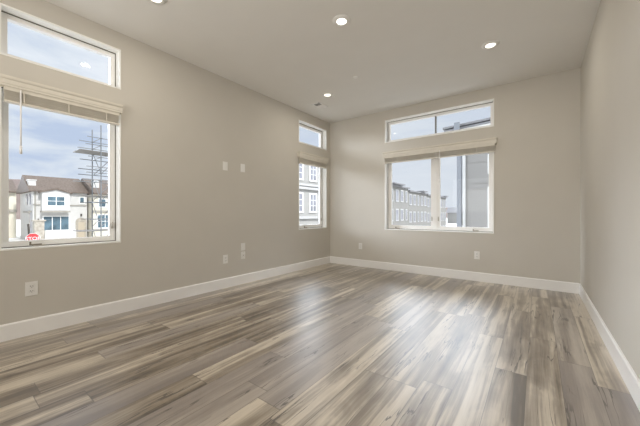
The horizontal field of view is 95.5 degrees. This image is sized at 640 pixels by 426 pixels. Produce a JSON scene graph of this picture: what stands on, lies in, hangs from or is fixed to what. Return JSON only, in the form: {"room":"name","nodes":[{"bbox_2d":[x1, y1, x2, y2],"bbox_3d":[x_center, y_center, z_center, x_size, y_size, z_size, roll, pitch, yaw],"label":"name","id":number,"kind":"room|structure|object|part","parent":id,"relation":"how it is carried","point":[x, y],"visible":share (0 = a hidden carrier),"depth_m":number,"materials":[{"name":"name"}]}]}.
{"room":"empty living room","nodes":[
{"label":"empty living room","id":0,"kind":"room"},
{"bbox_2d":[0,0,329,324],"bbox_3d":[-2.743,-0.435,2.573,0.200,3.050,10.038,0,0,37],"label":"wall","id":1,"kind":"structure","parent":0,"point":[181,212],"depth_m":3.66,"materials":[{"name":"beige paint"}]},
{"bbox_2d":[25,281,37,296],"bbox_3d":[-2.586,0.678,2.608,0.011,0.125,0.082,0,0,37],"label":"power outlet","id":2,"kind":"object","parent":1,"relation":"attached to","point":[31,288],"visible":1,"depth_m":2.60,"materials":[{"name":"plastic"}]},
{"bbox_2d":[0,86,120,250],"bbox_3d":[-2.505,-0.395,2.860,0.169,1.434,0.897,0,0,37],"label":"window","id":3,"kind":"structure","parent":1,"relation":"in","point":[114,132],"depth_m":2.87,"materials":[{"name":"paint"}]},
{"bbox_2d":[0,73,122,153],"bbox_3d":[-2.409,-0.833,2.784,0.082,0.646,0.887,0,0,37],"label":"window blind","id":4,"kind":"object","parent":3,"relation":"attached to","point":[17,91],"visible":1,"depth_m":2.70,"materials":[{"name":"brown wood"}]},
{"bbox_3d":[-2.416,-1.054,2.790,0.052,0.032,0.839,0,0,37],"label":"head rail","id":5,"kind":"part","parent":4,"relation":"part of","materials":[{"name":"beige plastic"}]},
{"bbox_3d":[-2.416,-0.948,2.790,0.052,0.016,0.839,0,0,37],"label":"rail","id":6,"kind":"part","parent":4,"relation":"part of","materials":[{"name":"beige plastic"}]},
{"bbox_2d":[0,3,120,89],"bbox_3d":[-2.505,-1.562,2.859,0.169,0.433,0.897,0,0,37],"label":"window","id":7,"kind":"structure","parent":1,"relation":"in","point":[7,13],"depth_m":2.81,"materials":[{"name":"paint"}]},
{"bbox_2d":[0,256,329,341],"bbox_3d":[-2.717,1.019,2.429,0.016,0.142,9.838,0,0,37],"label":"baseboard","id":8,"kind":"structure","parent":1,"relation":"attached to","point":[10,331],"depth_m":3.23,"materials":[{"name":"white paint"}]},
{"bbox_2d":[223,161,227,170],"bbox_3d":[-1.376,-0.683,4.226,0.011,0.125,0.078,0,0,37],"label":"blank plate","id":9,"kind":"object","parent":1,"relation":"attached to","point":[225,164],"visible":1,"depth_m":4.23,"materials":[{"name":"plastic"}]},
{"bbox_2d":[223,255,227,263],"bbox_3d":[-1.375,0.672,4.229,0.011,0.125,0.078,0,0,37],"label":"power outlet","id":10,"kind":"object","parent":1,"relation":"attached to","point":[225,257],"visible":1,"depth_m":4.22,"materials":[{"name":"plastic"}]},
{"bbox_2d":[241,164,244,171],"bbox_3d":[-1.189,-0.693,4.479,0.008,0.125,0.078,0,0,37],"label":"blank plate","id":11,"kind":"object","parent":1,"relation":"attached to","point":[242,165],"visible":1,"depth_m":4.48,"materials":[{"name":"plastic"}]},
{"bbox_2d":[241,251,244,258],"bbox_3d":[-1.180,0.651,4.480,0.022,0.115,0.078,0,0,37],"label":"plate","id":12,"kind":"object","parent":1,"relation":"attached to","point":[243,252],"visible":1,"depth_m":4.48,"materials":[{"name":"plastic"}]},
{"bbox_2d":[241,243,244,250],"bbox_3d":[-1.185,0.521,4.484,0.008,0.115,0.078,0,0,37],"label":"blank plate","id":13,"kind":"object","parent":1,"relation":"attached to","point":[242,244],"visible":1,"depth_m":4.47,"materials":[{"name":"plastic"}]},
{"bbox_2d":[299,168,326,229],"bbox_3d":[-0.198,-0.397,5.946,0.169,1.434,0.912,0,0,37],"label":"window","id":14,"kind":"structure","parent":1,"relation":"in","point":[322,172],"depth_m":6.28,"materials":[{"name":"paint"}]},
{"bbox_2d":[299,120,326,149],"bbox_3d":[-0.198,-1.564,5.945,0.169,0.433,0.912,0,0,37],"label":"window","id":15,"kind":"structure","parent":1,"relation":"in","point":[322,133],"depth_m":6.17,"materials":[{"name":"paint"}]},
{"bbox_3d":[-0.242,-1.564,5.978,0.059,0.409,0.888,0,0,37],"label":"frame","id":16,"kind":"part","parent":15,"relation":"part of","materials":[{"name":"white plastic"}]},
{"bbox_2d":[297,151,328,168],"bbox_3d":[-0.121,-1.050,5.845,0.082,0.216,0.920,0,0,37],"label":"window blind","id":17,"kind":"object","parent":1,"relation":"attached to","point":[304,158],"visible":1,"depth_m":5.78,"materials":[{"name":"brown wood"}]},
{"bbox_3d":[-0.128,-1.056,5.851,0.052,0.032,0.872,0,0,37],"label":"head rail","id":18,"kind":"part","parent":17,"relation":"part of","materials":[{"name":"beige plastic"}]},
{"bbox_3d":[-0.128,-0.950,5.851,0.052,0.016,0.872,0,0,37],"label":"rail","id":19,"kind":"part","parent":17,"relation":"part of","materials":[{"name":"brown wood"}]},
{"bbox_2d":[0,263,639,425],"bbox_3d":[-1.079,1.151,1.206,4.504,0.120,10.238,0,0,37],"label":"floor","id":20,"kind":"structure","parent":0,"point":[329,344],"depth_m":2.18,"materials":[{"name":"brown wood"}]},
{"bbox_2d":[45,0,600,122],"bbox_3d":[-1.079,-2.034,1.204,4.504,0.150,10.238,0,0,37],"label":"ceiling","id":21,"kind":"structure","parent":0,"point":[403,53],"depth_m":3.30,"materials":[{"name":"paint"}]},
{"bbox_2d":[148,0,166,4],"bbox_3d":[-1.496,-1.953,2.640,0.184,0.014,0.184,0,0,37],"label":"recessed light","id":22,"kind":"object","parent":21,"relation":"in","point":[158,2],"visible":1,"depth_m":2.68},
{"bbox_2d":[312,102,327,108],"bbox_3d":[-0.002,-1.957,5.294,0.176,0.010,0.270,0,0,37],"label":"ceiling vent","id":23,"kind":"object","parent":21,"relation":"in","point":[318,104],"visible":1,"depth_m":5.28,"materials":[{"name":"beige metal"}]},
{"bbox_2d":[322,92,332,96],"bbox_3d":[0.124,-1.954,4.813,0.184,0.014,0.184,0,0,37],"label":"recessed light","id":24,"kind":"object","parent":21,"relation":"in","point":[326,94],"visible":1,"depth_m":4.79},
{"bbox_2d":[332,14,350,26],"bbox_3d":[0.219,-1.953,2.961,0.184,0.014,0.184,0,0,37],"label":"recessed light","id":25,"kind":"object","parent":21,"relation":"in","point":[341,20],"visible":1,"depth_m":2.95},
{"bbox_2d":[481,40,499,48],"bbox_3d":[1.983,-1.953,3.385,0.184,0.014,0.184,0,0,37],"label":"recessed light","id":26,"kind":"object","parent":21,"relation":"in","point":[491,44],"visible":1,"depth_m":3.37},
{"bbox_2d":[330,67,580,282],"bbox_3d":[2.006,-0.437,5.165,4.304,3.050,0.200,0,0,37],"label":"wall","id":27,"kind":"structure","parent":0,"point":[537,126],"depth_m":4.44,"materials":[{"name":"beige paint"}]},
{"bbox_2d":[385,152,493,233],"bbox_3d":[2.026,-0.397,5.125,1.815,1.434,0.169,0,0,37],"label":"window","id":28,"kind":"structure","parent":27,"relation":"in","point":[436,226],"depth_m":5.14,"materials":[{"name":"paint"}]},
{"bbox_3d":[1.699,-0.397,5.439,0.836,1.354,0.044,0,0,37],"label":"sash","id":29,"kind":"part","parent":28,"relation":"part of","materials":[{"name":"clear glass"}]},
{"bbox_2d":[382,137,496,182],"bbox_3d":[1.964,-0.835,5.020,1.871,0.646,0.082,0,0,37],"label":"window blind","id":30,"kind":"object","parent":28,"relation":"attached to","point":[487,145],"visible":1,"depth_m":4.92,"materials":[{"name":"beige fabric"}]},
{"bbox_3d":[1.969,-1.056,5.027,1.823,0.032,0.052,0,0,37],"label":"head rail","id":31,"kind":"part","parent":30,"relation":"part of","materials":[{"name":"beige plastic"}]},
{"bbox_3d":[1.969,-0.950,5.027,1.823,0.016,0.052,0,0,37],"label":"rail","id":32,"kind":"part","parent":30,"relation":"part of","materials":[{"name":"beige plastic"}]},
{"bbox_3d":[2.420,-0.396,4.900,0.836,1.354,0.044,0,0,37],"label":"sash","id":33,"kind":"part","parent":28,"relation":"part of","materials":[{"name":"clear glass"}]},
{"bbox_2d":[385,99,493,142],"bbox_3d":[2.026,-1.563,5.124,1.815,0.433,0.169,0,0,37],"label":"window","id":34,"kind":"structure","parent":27,"relation":"in","point":[486,103],"depth_m":5.07,"materials":[{"name":"paint"}]},
{"bbox_2d":[330,256,578,293],"bbox_3d":[1.861,1.017,5.139,4.072,0.142,0.016,0,0,37],"label":"baseboard","id":35,"kind":"structure","parent":27,"relation":"attached to","point":[570,287],"depth_m":4.72,"materials":[{"name":"white paint"}]},
{"bbox_2d":[474,251,479,258],"bbox_3d":[2.513,0.677,4.655,0.078,0.125,0.011,0,0,37],"label":"power outlet","id":36,"kind":"object","parent":27,"relation":"attached to","point":[476,253],"visible":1,"depth_m":4.65,"materials":[{"name":"plastic"}]},
{"bbox_2d":[580,0,639,379],"bbox_3d":[0.644,-0.433,-0.084,0.200,3.050,9.838,0,0,37],"label":"wall","id":37,"kind":"structure","parent":0,"point":[610,66],"depth_m":2.22,"materials":[{"name":"beige paint"}]},
{"bbox_2d":[579,283,639,411],"bbox_3d":[0.558,1.021,-0.018,0.016,0.142,9.838,0,0,37],"label":"baseboard","id":38,"kind":"structure","parent":37,"relation":"attached to","point":[626,371],"depth_m":2.09,"materials":[{"name":"white paint"}]},
{"label":"outside","id":39,"kind":"structure","parent":0,"visible":0},
{"bbox_2d":[9,218,462,240],"bbox_3d":[-44.177,4.067,107.931,440.000,0.500,520.000,0,0,37],"label":"ground","id":40,"kind":"structure","parent":39,"point":[17,238],"depth_m":74.52,"materials":[{"name":"concrete"}]},
{"bbox_2d":[9,180,16,237],"bbox_3d":[-54.582,-0.839,43.980,11.300,9.400,11.100,0,0,37],"label":"townhouse","id":41,"kind":"structure","parent":40,"relation":"on","point":[12,188],"depth_m":44.95,"materials":[{"name":"beige paint"}]},
{"bbox_3d":[-48.282,2.411,43.893,0.100,2.900,2.700,0,0,37],"label":"garage door","id":42,"kind":"part","parent":41,"relation":"part of","materials":[{"name":"paint"}]},
{"bbox_2d":[25,233,40,239],"bbox_3d":[-20.341,2.660,20.605,0.084,2.435,0.774,0,0,37],"label":"stop sign","id":43,"kind":"object","parent":40,"relation":"on","point":[32,236],"visible":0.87,"depth_m":20.56,"materials":[{"name":"metal"}]},
{"bbox_2d":[31,220,45,238],"bbox_3d":[-32.403,2.329,33.485,1.100,3.080,1.100,0,0,37],"label":"stone pillar","id":44,"kind":"structure","parent":40,"relation":"on","point":[38,225],"depth_m":33.21,"materials":[{"name":"beige stone"}]},
{"bbox_2d":[16,175,88,239],"bbox_3d":[-39.983,-0.763,43.468,10.300,9.250,6.360,0,0,37],"label":"townhouse","id":45,"kind":"structure","parent":40,"relation":"on","point":[53,200],"depth_m":41.11,"materials":[{"name":"white paint"}]},
{"bbox_3d":[-36.337,-1.636,40.049,0.025,1.200,1.750,0,0,37],"label":"pane","id":46,"kind":"part","parent":45,"relation":"part of","materials":[{"name":"blue glass"}]},
{"bbox_3d":[-36.938,1.514,40.750,0.025,2.000,2.650,0,0,37],"label":"pane","id":47,"kind":"part","parent":45,"relation":"part of","materials":[{"name":"blue glass"}]},
{"bbox_3d":[-35.204,2.612,42.882,0.060,2.500,0.740,0,0,37],"label":"door","id":48,"kind":"part","parent":45,"relation":"part of","materials":[{"name":"beige paint"}]},
{"bbox_2d":[45,229,75,238],"bbox_3d":[-31.273,2.942,35.081,0.300,1.850,2.850,0,0,37],"label":"wall","id":49,"kind":"structure","parent":40,"relation":"on","point":[68,233],"depth_m":34.94,"materials":[{"name":"white paint"}]},
{"bbox_2d":[73,125,107,236],"bbox_3d":[-17.233,-1.399,22.961,2.300,10.550,3.150,0,0,37],"label":"scaffold tower","id":50,"kind":"structure","parent":40,"relation":"on","point":[100,153],"depth_m":22.32,"materials":[{"name":"metal"}]},
{"bbox_2d":[80,178,107,236],"bbox_3d":[-33.952,-0.793,49.784,11.400,9.300,10.900,0,0,37],"label":"townhouse","id":51,"kind":"structure","parent":40,"relation":"on","point":[88,185],"depth_m":43.41,"materials":[{"name":"beige paint"}]},
{"bbox_3d":[-32.477,-1.488,43.375,0.025,1.100,0.800,0,0,37],"label":"pane","id":52,"kind":"part","parent":51,"relation":"part of","materials":[{"name":"blue glass"}]},
{"bbox_3d":[-32.402,1.237,43.477,0.025,1.850,1.350,0,0,37],"label":"pane","id":53,"kind":"part","parent":51,"relation":"part of","materials":[{"name":"blue glass"}]},
{"bbox_2d":[299,164,318,224],"bbox_3d":[-3.481,0.110,31.004,10.100,11.520,14.500,0,0,37],"label":"house","id":54,"kind":"structure","parent":40,"relation":"on","point":[308,175],"depth_m":27.28,"materials":[{"name":"paint"}]},
{"bbox_3d":[-1.770,-0.951,26.331,0.025,1.550,0.440,0,0,37],"label":"pane","id":55,"kind":"part","parent":54,"relation":"part of","materials":[{"name":"grey glass"}]},
{"bbox_3d":[-1.770,-3.901,26.329,0.025,1.550,0.440,0,0,37],"label":"pane","id":56,"kind":"part","parent":54,"relation":"part of","materials":[{"name":"grey glass"}]},
{"bbox_3d":[-0.685,-0.952,27.783,0.025,1.550,0.880,0,0,37],"label":"pane","id":57,"kind":"part","parent":54,"relation":"part of","materials":[{"name":"grey glass"}]},
{"bbox_3d":[-0.685,-3.902,27.781,0.025,1.550,0.880,0,0,37],"label":"pane","id":58,"kind":"part","parent":54,"relation":"part of","materials":[{"name":"grey glass"}]},
{"bbox_2d":[392,182,409,224],"bbox_3d":[6.098,0.726,43.821,10.100,10.270,17.500,0,0,37],"label":"house","id":59,"kind":"structure","parent":40,"relation":"on","point":[399,191],"depth_m":45.30,"materials":[{"name":"grey paint"}]},
{"bbox_2d":[408,190,427,225],"bbox_3d":[14.330,0.919,54.834,10.100,9.870,10.000,0,0,37],"label":"house","id":60,"kind":"structure","parent":40,"relation":"on","point":[417,200],"depth_m":52.05,"materials":[{"name":"grey paint"}]},
{"bbox_2d":[427,194,430,225],"bbox_3d":[19.718,1.014,62.043,10.100,9.670,8.000,0,0,37],"label":"house","id":61,"kind":"structure","parent":40,"relation":"on","point":[428,195],"depth_m":57.37,"materials":[{"name":"grey paint"}]},
{"bbox_2d":[441,196,448,225],"bbox_3d":[24.209,0.985,68.050,10.100,9.720,7.000,0,0,37],"label":"house","id":62,"kind":"structure","parent":40,"relation":"on","point":[443,198],"depth_m":66.42,"materials":[{"name":"grey paint"}]},
{"bbox_2d":[446,207,462,222],"bbox_3d":[54.824,1.817,107.591,14.000,8.000,7.000,0,0,37],"label":"house","id":63,"kind":"structure","parent":40,"relation":"on","point":[451,212],"depth_m":108.44,"materials":[{"name":"grey paint"}]},
{"bbox_2d":[443,117,489,227],"bbox_3d":[14.652,-0.503,14.842,13.100,8.770,11.680,0,0,37],"label":"building","id":64,"kind":"structure","parent":40,"relation":"on","point":[476,166],"depth_m":14.27,"materials":[{"name":"grey"}]},
{"bbox_3d":[8.087,0.532,13.894,0.120,6.700,0.060,0,0,37],"label":"vertical trim","id":65,"kind":"part","parent":64,"relation":"part of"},
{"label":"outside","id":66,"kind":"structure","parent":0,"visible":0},
{"bbox_2d":[9,179,447,219],"bbox_3d":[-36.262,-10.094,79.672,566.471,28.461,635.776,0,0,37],"label":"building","id":67,"kind":"structure","parent":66,"point":[16,181],"depth_m":186.33,"materials":[{"name":"white paint"}]}
]}

